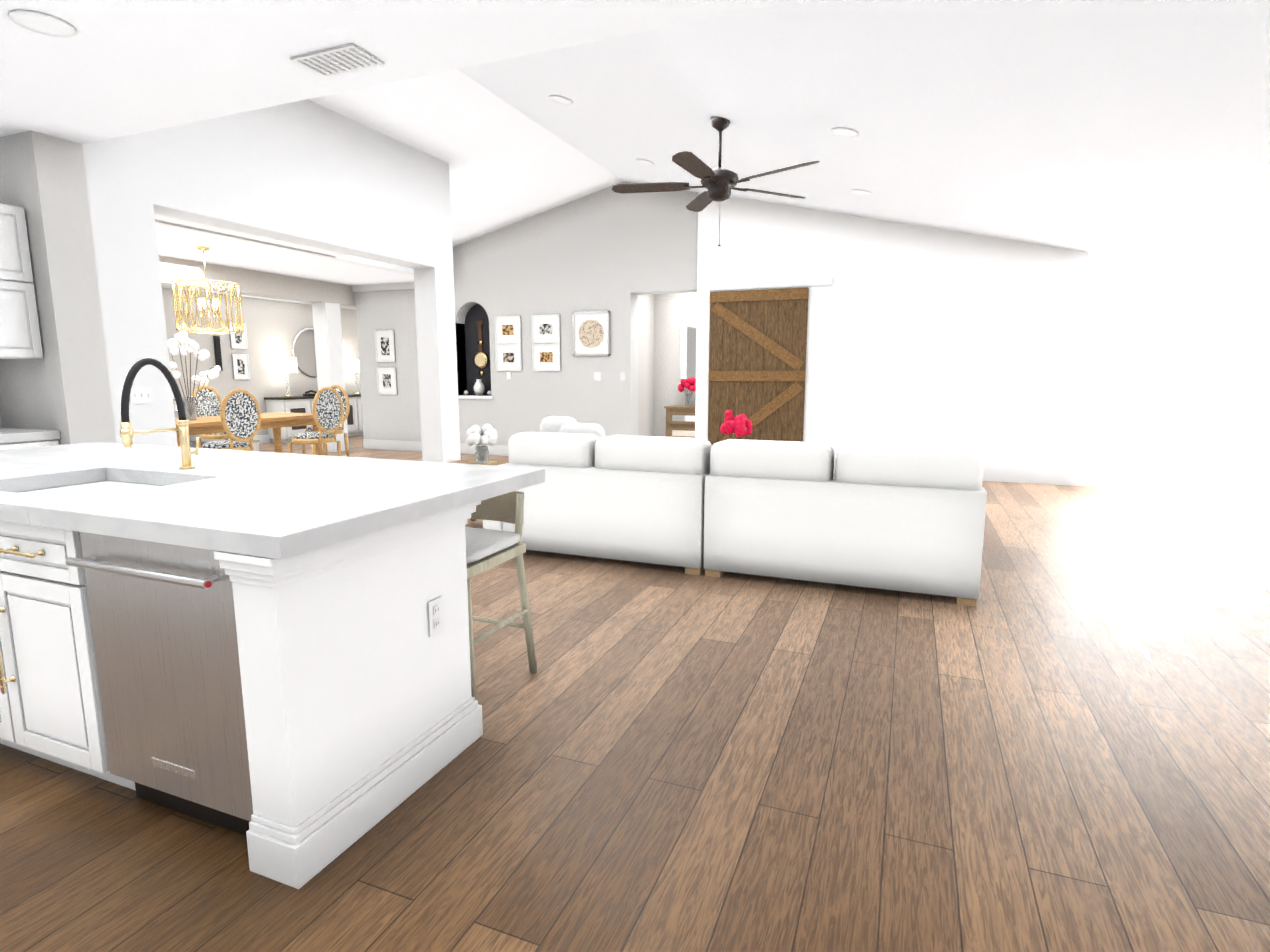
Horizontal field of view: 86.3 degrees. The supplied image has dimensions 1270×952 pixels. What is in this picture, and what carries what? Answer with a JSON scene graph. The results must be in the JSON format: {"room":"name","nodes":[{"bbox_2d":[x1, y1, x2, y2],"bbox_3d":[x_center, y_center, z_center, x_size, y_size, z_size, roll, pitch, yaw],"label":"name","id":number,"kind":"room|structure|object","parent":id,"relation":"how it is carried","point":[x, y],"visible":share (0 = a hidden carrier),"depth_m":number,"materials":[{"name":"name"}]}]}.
{"room":"open-plan kitchen","nodes":[
{"label":"open-plan kitchen","id":0,"kind":"room"},
{"bbox_2d":[0,130,116,444],"bbox_3d":[-3.990,-0.790,4.632,0.720,2.780,0.280,3,9,22],"label":"wall","id":1,"kind":"structure","parent":0,"point":[62,385],"depth_m":4.40,"materials":[{"name":"white paint"}]},
{"bbox_2d":[0,203,42,358],"bbox_3d":[-4.257,-1.193,4.089,0.634,0.940,0.795,3,9,22],"label":"upper cabinet","id":2,"kind":"object","parent":1,"relation":"attached to","point":[20,337],"visible":1,"depth_m":4.26,"materials":[{"name":"white wood"}]},
{"bbox_2d":[83,99,460,462],"bbox_3d":[-3.016,-1.570,6.385,0.300,3.800,3.880,3,9,22],"label":"wall","id":3,"kind":"structure","parent":0,"point":[306,172],"depth_m":5.73,"materials":[{"name":"white paint"}]},
{"bbox_2d":[130,386,154,403],"bbox_3d":[-3.522,-0.579,4.843,0.013,0.120,0.165,3,9,22],"label":"light switch","id":4,"kind":"object","parent":3,"relation":"attached to","point":[142,394],"visible":0.96,"depth_m":4.84,"materials":[{"name":"white plastic"}]},
{"bbox_2d":[449,450,452,459],"bbox_3d":[-2.214,-0.251,8.165,0.013,0.120,0.075,3,9,22],"label":"electrical outlet","id":5,"kind":"object","parent":3,"relation":"attached to","point":[450,454],"visible":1,"depth_m":8.16,"materials":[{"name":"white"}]},
{"bbox_2d":[155,220,413,451],"bbox_3d":[-4.798,-2.022,10.384,6.020,3.500,10.240,3,9,22],"label":"wall","id":6,"kind":"structure","parent":0,"point":[274,328],"depth_m":11.44,"materials":[{"name":"white paint"}]},
{"bbox_2d":[213,336,222,370],"bbox_3d":[-7.291,-2.141,11.843,0.058,0.600,0.080,3,9,22],"label":"sconce","id":7,"kind":"object","parent":6,"relation":"attached to","point":[217,351],"visible":0.79,"depth_m":11.82,"materials":[{"name":"black metal"}]},
{"bbox_2d":[190,434,270,447],"bbox_3d":[-7.469,-0.532,11.701,0.018,0.160,10.000,3,9,22],"label":"baseboard","id":8,"kind":"structure","parent":6,"relation":"attached to","point":[263,438],"depth_m":12.73,"materials":[{"name":"white wood"}]},
{"bbox_2d":[230,323,247,348],"bbox_3d":[-7.143,-2.524,12.204,0.023,0.450,0.320,3,9,22],"label":"frame","id":9,"kind":"object","parent":6,"relation":"attached to","point":[238,341],"visible":0.85,"depth_m":12.21,"materials":[{"name":"white"}]},
{"bbox_2d":[232,354,249,378],"bbox_3d":[-7.143,-1.980,12.287,0.023,0.450,0.320,3,9,22],"label":"frame","id":10,"kind":"object","parent":6,"relation":"attached to","point":[240,365],"visible":0.96,"depth_m":12.28,"materials":[{"name":"white paper"}]},
{"bbox_2d":[161,285,355,309],"bbox_3d":[-7.450,-3.151,11.297,0.060,0.100,10.000,3,9,22],"label":"crown molding","id":11,"kind":"structure","parent":6,"relation":"attached to","point":[161,285],"depth_m":12.56,"materials":[{"name":"white"}]},
{"bbox_2d":[292,328,316,377],"bbox_3d":[-6.527,-2.499,13.746,0.025,1.000,1.000,3,9,22],"label":"round mirror","id":12,"kind":"object","parent":6,"relation":"attached to","point":[303,350],"visible":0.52,"depth_m":13.57,"materials":[{"name":"clear glass"}]},
{"bbox_2d":[0,0,798,285],"bbox_3d":[-0.258,-2.506,6.289,17.420,0.120,14.210,3,9,22],"label":"ceiling","id":13,"kind":"structure","parent":0,"point":[110,69],"depth_m":3.15,"materials":[{"name":"white paint"}]},
{"bbox_2d":[9,10,75,36],"bbox_3d":[-2.525,-1.928,2.890,0.218,0.007,0.218,3,9,22],"label":"recessed light","id":14,"kind":"object","parent":13,"relation":"in","point":[41,23],"visible":1,"depth_m":2.89,"materials":[{"name":"white"}]},
{"bbox_2d":[171,246,243,333],"bbox_3d":[-5.104,-2.216,8.079,0.696,0.986,0.696,3,9,22],"label":"chandelier","id":15,"kind":"object","parent":13,"relation":"hanging from","point":[202,303],"visible":1,"depth_m":8.01,"materials":[{"name":"gold metal"}]},
{"bbox_2d":[290,43,383,76],"bbox_3d":[-1.417,-1.975,3.227,0.380,0.015,0.200,3,9,22],"label":"ceiling vent","id":16,"kind":"object","parent":13,"relation":"in","point":[339,59],"visible":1,"depth_m":3.21,"materials":[{"name":"white metal"}]},
{"bbox_2d":[307,69,622,246],"bbox_3d":[-2.658,-3.522,7.400,2.993,0.803,6.550,3,9,22],"label":"ceiling","id":17,"kind":"structure","parent":0,"point":[509,164],"depth_m":7.63,"materials":[{"name":"white paint"}]},
{"bbox_2d":[0,435,1269,951],"bbox_3d":[-3.688,0.318,7.010,24.000,0.120,22.000,3,9,22],"label":"floor","id":18,"kind":"structure","parent":0,"point":[1056,739],"depth_m":2.16,"materials":[{"name":"brown wood"}]},
{"bbox_2d":[0,428,59,449],"bbox_3d":[-4.247,0.197,4.294,0.656,0.930,0.795,3,9,22],"label":"base cabinet","id":19,"kind":"object","parent":18,"relation":"on","point":[13,438],"visible":0.21,"depth_m":4.34,"materials":[{"name":"white wood"}]},
{"bbox_2d":[191,386,248,447],"bbox_3d":[-5.642,-0.657,9.244,0.557,1.144,0.530,3,9,22],"label":"dining chair","id":20,"kind":"object","parent":18,"relation":"on","point":[209,402],"visible":0.31,"depth_m":9.25,"materials":[{"name":"multicoloured fabric"}]},
{"bbox_2d":[201,389,260,450],"bbox_3d":[-4.528,-0.396,7.519,0.557,1.144,0.530,3,9,22],"label":"dining chair","id":21,"kind":"object","parent":18,"relation":"on","point":[240,414],"visible":0.75,"depth_m":7.37,"materials":[{"name":"multicoloured fabric"}]},
{"bbox_2d":[0,502,482,888],"bbox_3d":[-1.947,0.492,2.529,2.710,0.873,0.840,3,9,22],"label":"kitchen island","id":22,"kind":"object","parent":18,"relation":"on","point":[362,711],"depth_m":1.97,"materials":[{"name":"white wood"}]},
{"bbox_2d":[65,532,252,834],"bbox_3d":[-1.189,0.553,2.130,0.610,0.865,0.680,3,9,22],"label":"dishwasher","id":23,"kind":"object","parent":22,"relation":"in","point":[163,625],"visible":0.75,"depth_m":1.86,"materials":[{"name":"grey metal"}]},
{"bbox_2d":[0,442,544,561],"bbox_3d":[-1.888,0.003,2.643,2.810,0.055,1.230,3,9,22],"label":"island countertop","id":24,"kind":"structure","parent":22,"relation":"on","point":[283,506],"depth_m":2.14,"materials":[{"name":"white stone"}]},
{"bbox_2d":[12,478,167,497],"bbox_3d":[-1.900,0.147,2.392,0.704,0.179,0.504,3,9,22],"label":"sink","id":25,"kind":"object","parent":24,"relation":"in","point":[82,487],"depth_m":2.57,"materials":[{"name":"white ceramic"}]},
{"bbox_2d":[120,358,198,468],"bbox_3d":[-1.807,-0.230,2.565,0.056,0.427,0.270,3,9,22],"label":"faucet","id":26,"kind":"object","parent":24,"relation":"on","point":[127,432],"visible":1,"depth_m":2.57,"materials":[{"name":"gold metal"}]},
{"bbox_2d":[427,596,443,636],"bbox_3d":[-0.648,0.458,2.210,0.008,0.115,0.070,3,9,22],"label":"outlet","id":27,"kind":"object","parent":22,"relation":"attached to","point":[435,618],"visible":1,"depth_m":2.21,"materials":[{"name":"white plastic"}]},
{"bbox_2d":[175,412,322,454],"bbox_3d":[-5.038,-0.356,8.524,1.000,0.760,2.150,3,9,22],"label":"dining table","id":28,"kind":"object","parent":18,"relation":"on","point":[276,422],"visible":0.25,"depth_m":8.60,"materials":[{"name":"brown wood"}]},
{"bbox_2d":[167,331,220,419],"bbox_3d":[-5.155,-1.176,7.912,0.611,1.042,0.686,3,9,22],"label":"flowers","id":29,"kind":"object","parent":28,"relation":"on","point":[185,344],"visible":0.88,"depth_m":7.89,"materials":[{"name":"white plant"}]},
{"bbox_2d":[264,394,362,442],"bbox_3d":[-6.295,-1.209,13.845,0.490,0.860,2.460,3,9,22],"label":"sideboard","id":30,"kind":"object","parent":18,"relation":"on","point":[298,404],"visible":0.29,"depth_m":12.96,"materials":[{"name":"white wood"}]},
{"bbox_2d":[274,358,297,396],"bbox_3d":[-6.639,-1.881,12.925,0.380,0.739,0.380,3,9,22],"label":"table lamp","id":31,"kind":"object","parent":30,"relation":"on","point":[286,365],"visible":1,"depth_m":12.76,"materials":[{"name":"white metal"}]},
{"bbox_2d":[303,390,316,395],"bbox_3d":[-6.348,-1.675,13.575,0.180,0.139,0.646,3,9,22],"label":"telephone","id":32,"kind":"object","parent":30,"relation":"on","point":[306,392],"visible":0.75,"depth_m":13.33,"materials":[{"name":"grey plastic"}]},
{"bbox_2d":[346,359,360,393],"bbox_3d":[-5.979,-2.124,14.538,0.380,0.739,0.380,3,9,22],"label":"table lamp","id":33,"kind":"object","parent":30,"relation":"on","point":[352,365],"visible":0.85,"depth_m":14.34,"materials":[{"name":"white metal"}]},
{"bbox_2d":[288,387,342,455],"bbox_3d":[-4.078,-0.562,8.619,0.557,1.144,0.530,3,9,22],"label":"dining chair","id":34,"kind":"object","parent":18,"relation":"on","point":[327,408],"visible":0.94,"depth_m":8.46,"materials":[{"name":"multicoloured fabric"}]},
{"bbox_2d":[302,385,349,456],"bbox_3d":[-4.499,-0.743,9.814,0.530,1.144,0.557,3,9,22],"label":"dining chair","id":35,"kind":"object","parent":18,"relation":"on","point":[341,392],"visible":0.42,"depth_m":9.93,"materials":[{"name":"brown wood"}]},
{"bbox_2d":[447,458,508,520],"bbox_3d":[-1.309,0.170,5.710,0.560,0.560,0.560,3,9,22],"label":"side table","id":36,"kind":"object","parent":18,"relation":"on","point":[466,461],"visible":0.04,"depth_m":5.78,"materials":[{"name":"brown wood"}]},
{"bbox_2d":[466,424,496,464],"bbox_3d":[-1.266,-0.266,5.612,0.266,0.330,0.271,3,9,22],"label":"flower vase","id":37,"kind":"object","parent":36,"relation":"on","point":[486,434],"visible":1,"depth_m":5.56,"materials":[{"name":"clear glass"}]},
{"bbox_2d":[465,491,536,699],"bbox_3d":[-0.734,0.485,2.823,0.484,0.802,0.515,3,9,22],"label":"bar stool","id":38,"kind":"object","parent":18,"relation":"on","point":[486,549],"visible":0.33,"depth_m":2.87,"materials":[{"name":"brown wood"}]},
{"bbox_2d":[664,405,694,437],"bbox_3d":[0.960,-0.713,10.792,0.900,0.790,0.452,3,9,22],"label":"dresser","id":39,"kind":"object","parent":18,"relation":"on","point":[680,420],"visible":0.33,"depth_m":10.64,"materials":[{"name":"brown wood"}]},
{"bbox_2d":[678,377,695,405],"bbox_3d":[0.849,-1.340,10.758,0.334,0.458,0.276,3,9,22],"label":"vase","id":40,"kind":"object","parent":39,"relation":"on","point":[689,384],"visible":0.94,"depth_m":10.68,"materials":[{"name":"clear glass"}]},
{"bbox_2d":[483,416,986,606],"bbox_3d":[0.884,-0.010,5.528,3.300,0.970,2.600,3,9,22],"label":"sofa","id":41,"kind":"object","parent":18,"relation":"on","point":[906,518],"visible":0.98,"depth_m":4.20,"materials":[{"name":"white fabric"}]},
{"bbox_3d":[0.979,0.164,6.115,1.200,0.450,0.700,3,9,22],"label":"coffee table","id":42,"kind":"object","parent":18,"relation":"on","visible":0},
{"bbox_2d":[720,410,751,438],"bbox_3d":[0.895,-0.315,5.977,0.292,0.538,0.298,3,9,22],"label":"vase","id":43,"kind":"object","parent":42,"relation":"on","point":[739,425],"visible":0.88,"depth_m":5.85,"materials":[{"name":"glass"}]},
{"bbox_2d":[638,294,653,435],"bbox_3d":[0.053,-1.764,10.686,0.120,2.900,1.020,3,9,22],"label":"wall","id":44,"kind":"structure","parent":0,"point":[645,303],"depth_m":10.83,"materials":[{"name":"grey paint"}]},
{"bbox_2d":[654,292,696,436],"bbox_3d":[1.877,-1.751,10.597,3.570,2.900,0.120,3,9,22],"label":"wall","id":45,"kind":"structure","parent":0,"point":[661,317],"depth_m":11.03,"materials":[{"name":"grey paint"}]},
{"bbox_2d":[680,312,696,378],"bbox_3d":[1.004,-2.084,10.830,0.600,1.050,0.010,3,9,22],"label":"arched mirror","id":46,"kind":"object","parent":45,"relation":"attached to","point":[688,328],"visible":0.45,"depth_m":10.89,"materials":[{"name":"white mirror"}]},
{"bbox_2d":[355,181,1269,495],"bbox_3d":[2.175,-2.122,9.034,14.900,4.100,0.320,3,9,22],"label":"wall","id":47,"kind":"structure","parent":0,"point":[1014,361],"depth_m":8.40,"materials":[{"name":"white paint"}]},
{"bbox_2d":[352,282,414,291],"bbox_3d":[-3.868,-3.131,11.167,2.000,0.100,0.060,3,9,22],"label":"crown molding","id":48,"kind":"structure","parent":47,"relation":"attached to","point":[381,287],"depth_m":11.26,"materials":[{"name":"white"}]},
{"bbox_2d":[374,330,395,361],"bbox_3d":[-4.233,-2.197,11.475,0.400,0.520,0.023,3,9,22],"label":"frame","id":49,"kind":"object","parent":47,"relation":"attached to","point":[385,345],"visible":0.94,"depth_m":11.47,"materials":[{"name":"white paper"}]},
{"bbox_2d":[377,368,396,394],"bbox_3d":[-4.233,-1.618,11.562,0.400,0.450,0.023,3,9,22],"label":"frame","id":50,"kind":"object","parent":47,"relation":"attached to","point":[386,380],"visible":0.96,"depth_m":11.56,"materials":[{"name":"white"}]},
{"bbox_2d":[363,439,508,455],"bbox_3d":[-2.428,-0.427,11.009,5.090,0.160,0.018,3,9,22],"label":"baseboard","id":51,"kind":"structure","parent":47,"relation":"attached to","point":[417,446],"depth_m":11.55,"materials":[{"name":"white wood"}]},
{"bbox_2d":[458,395,492,398],"bbox_3d":[-2.579,-1.281,11.001,0.700,0.050,0.150,3,9,22],"label":"trim","id":52,"kind":"structure","parent":47,"relation":"attached to","point":[473,397],"depth_m":10.92,"materials":[{"name":"white wood"}]},
{"bbox_2d":[464,379,490,394],"bbox_3d":[-2.570,-1.446,11.054,0.540,0.260,0.180,3,9,22],"label":"vase","id":53,"kind":"object","parent":52,"relation":"on","point":[479,387],"visible":0.94,"depth_m":10.99,"materials":[{"name":"white ceramic"}]},
{"bbox_2d":[474,321,488,375],"bbox_3d":[-2.521,-2.083,11.053,0.270,0.880,0.044,3,9,22],"label":"clock","id":54,"kind":"object","parent":47,"relation":"attached to","point":[481,360],"visible":0.98,"depth_m":11.04,"materials":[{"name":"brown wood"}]},
{"bbox_2d":[494,316,521,343],"bbox_3d":[-1.978,-2.271,10.542,0.465,0.415,0.023,3,9,22],"label":"frame","id":55,"kind":"object","parent":47,"relation":"attached to","point":[507,329],"visible":1,"depth_m":10.54,"materials":[{"name":"white"}]},
{"bbox_2d":[495,344,521,370],"bbox_3d":[-1.978,-1.853,10.605,0.465,0.410,0.023,3,9,22],"label":"frame","id":56,"kind":"object","parent":47,"relation":"attached to","point":[508,357],"visible":1,"depth_m":10.60,"materials":[{"name":"white paper"}]},
{"bbox_2d":[507,372,510,379],"bbox_3d":[-1.987,-1.578,10.656,0.075,0.120,0.013,3,9,22],"label":"light switch","id":57,"kind":"object","parent":47,"relation":"attached to","point":[508,375],"visible":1,"depth_m":10.65,"materials":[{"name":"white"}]},
{"bbox_2d":[531,314,559,342],"bbox_3d":[-1.354,-2.233,10.292,0.480,0.415,0.023,3,9,22],"label":"frame","id":58,"kind":"object","parent":47,"relation":"attached to","point":[545,328],"visible":0.98,"depth_m":10.29,"materials":[{"name":"white paper"}]},
{"bbox_2d":[532,343,560,370],"bbox_3d":[-1.354,-1.815,10.355,0.480,0.410,0.023,3,9,22],"label":"frame","id":59,"kind":"object","parent":47,"relation":"attached to","point":[546,357],"visible":0.98,"depth_m":10.35,"materials":[{"name":"white paper"}]},
{"bbox_2d":[572,311,609,355],"bbox_3d":[-0.647,-2.103,10.017,0.600,0.640,0.033,3,9,22],"label":"frame","id":60,"kind":"object","parent":47,"relation":"attached to","point":[591,333],"visible":1,"depth_m":10.01,"materials":[{"name":"white paper"}]},
{"bbox_2d":[594,372,600,380],"bbox_3d":[-0.559,-1.482,10.087,0.120,0.120,0.013,3,9,22],"label":"light switch","id":61,"kind":"object","parent":47,"relation":"attached to","point":[597,376],"visible":1,"depth_m":10.09,"materials":[{"name":"white plastic"}]},
{"bbox_2d":[620,372,624,380],"bbox_3d":[-0.179,-1.459,9.935,0.075,0.120,0.013,3,9,22],"label":"light switch","id":62,"kind":"object","parent":47,"relation":"attached to","point":[622,376],"visible":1,"depth_m":9.94,"materials":[{"name":"white plastic"}]},
{"bbox_2d":[708,287,808,444],"bbox_3d":[1.635,-1.289,9.170,1.310,2.388,0.055,3,9,22],"label":"barn door","id":63,"kind":"structure","parent":47,"relation":"in","point":[757,357],"depth_m":9.11,"materials":[{"name":"brown wood"}]},
{"bbox_2d":[701,277,832,440],"bbox_3d":[1.731,-1.340,9.146,1.720,2.520,0.022,3,9,22],"label":"door frame","id":64,"kind":"structure","parent":47,"relation":"attached to","point":[783,283],"depth_m":9.26,"materials":[{"name":"white wood"}]},
{"bbox_2d":[457,0,1269,279],"bbox_3d":[3.322,-2.358,5.131,9.907,2.428,6.550,3,9,22],"label":"ceiling","id":65,"kind":"structure","parent":0,"point":[1135,129],"depth_m":4.75,"materials":[{"name":"white paint"}]},
{"bbox_2d":[549,95,572,104],"bbox_3d":[-0.682,-3.466,6.246,0.213,0.057,0.218,3,9,22],"label":"recessed light","id":66,"kind":"object","parent":65,"relation":"attached to","point":[560,99],"visible":1,"depth_m":6.25,"materials":[{"name":"white plastic"}]},
{"bbox_2d":[636,159,653,164],"bbox_3d":[0.118,-3.717,8.020,0.213,0.057,0.218,3,9,22],"label":"recessed light","id":67,"kind":"object","parent":65,"relation":"attached to","point":[643,161],"visible":1,"depth_m":8.02,"materials":[{"name":"white"}]},
{"bbox_2d":[611,116,819,245],"bbox_3d":[0.689,-2.536,5.819,1.803,1.056,1.763,3,9,22],"label":"ceiling fan","id":68,"kind":"object","parent":65,"relation":"hanging from","point":[719,183],"visible":0.98,"depth_m":5.80,"materials":[{"name":"brown metal"}]},
{"bbox_2d":[831,127,858,137],"bbox_3d":[1.673,-2.734,5.394,0.213,0.057,0.218,3,9,22],"label":"recessed light","id":69,"kind":"object","parent":65,"relation":"attached to","point":[845,132],"visible":0.98,"depth_m":5.39,"materials":[{"name":"white plastic"}]},
{"bbox_2d":[851,189,871,195],"bbox_3d":[2.404,-3.004,7.182,0.213,0.057,0.218,3,9,22],"label":"recessed light","id":70,"kind":"object","parent":65,"relation":"attached to","point":[861,192],"visible":1,"depth_m":7.18,"materials":[{"name":"white"}]}
]}

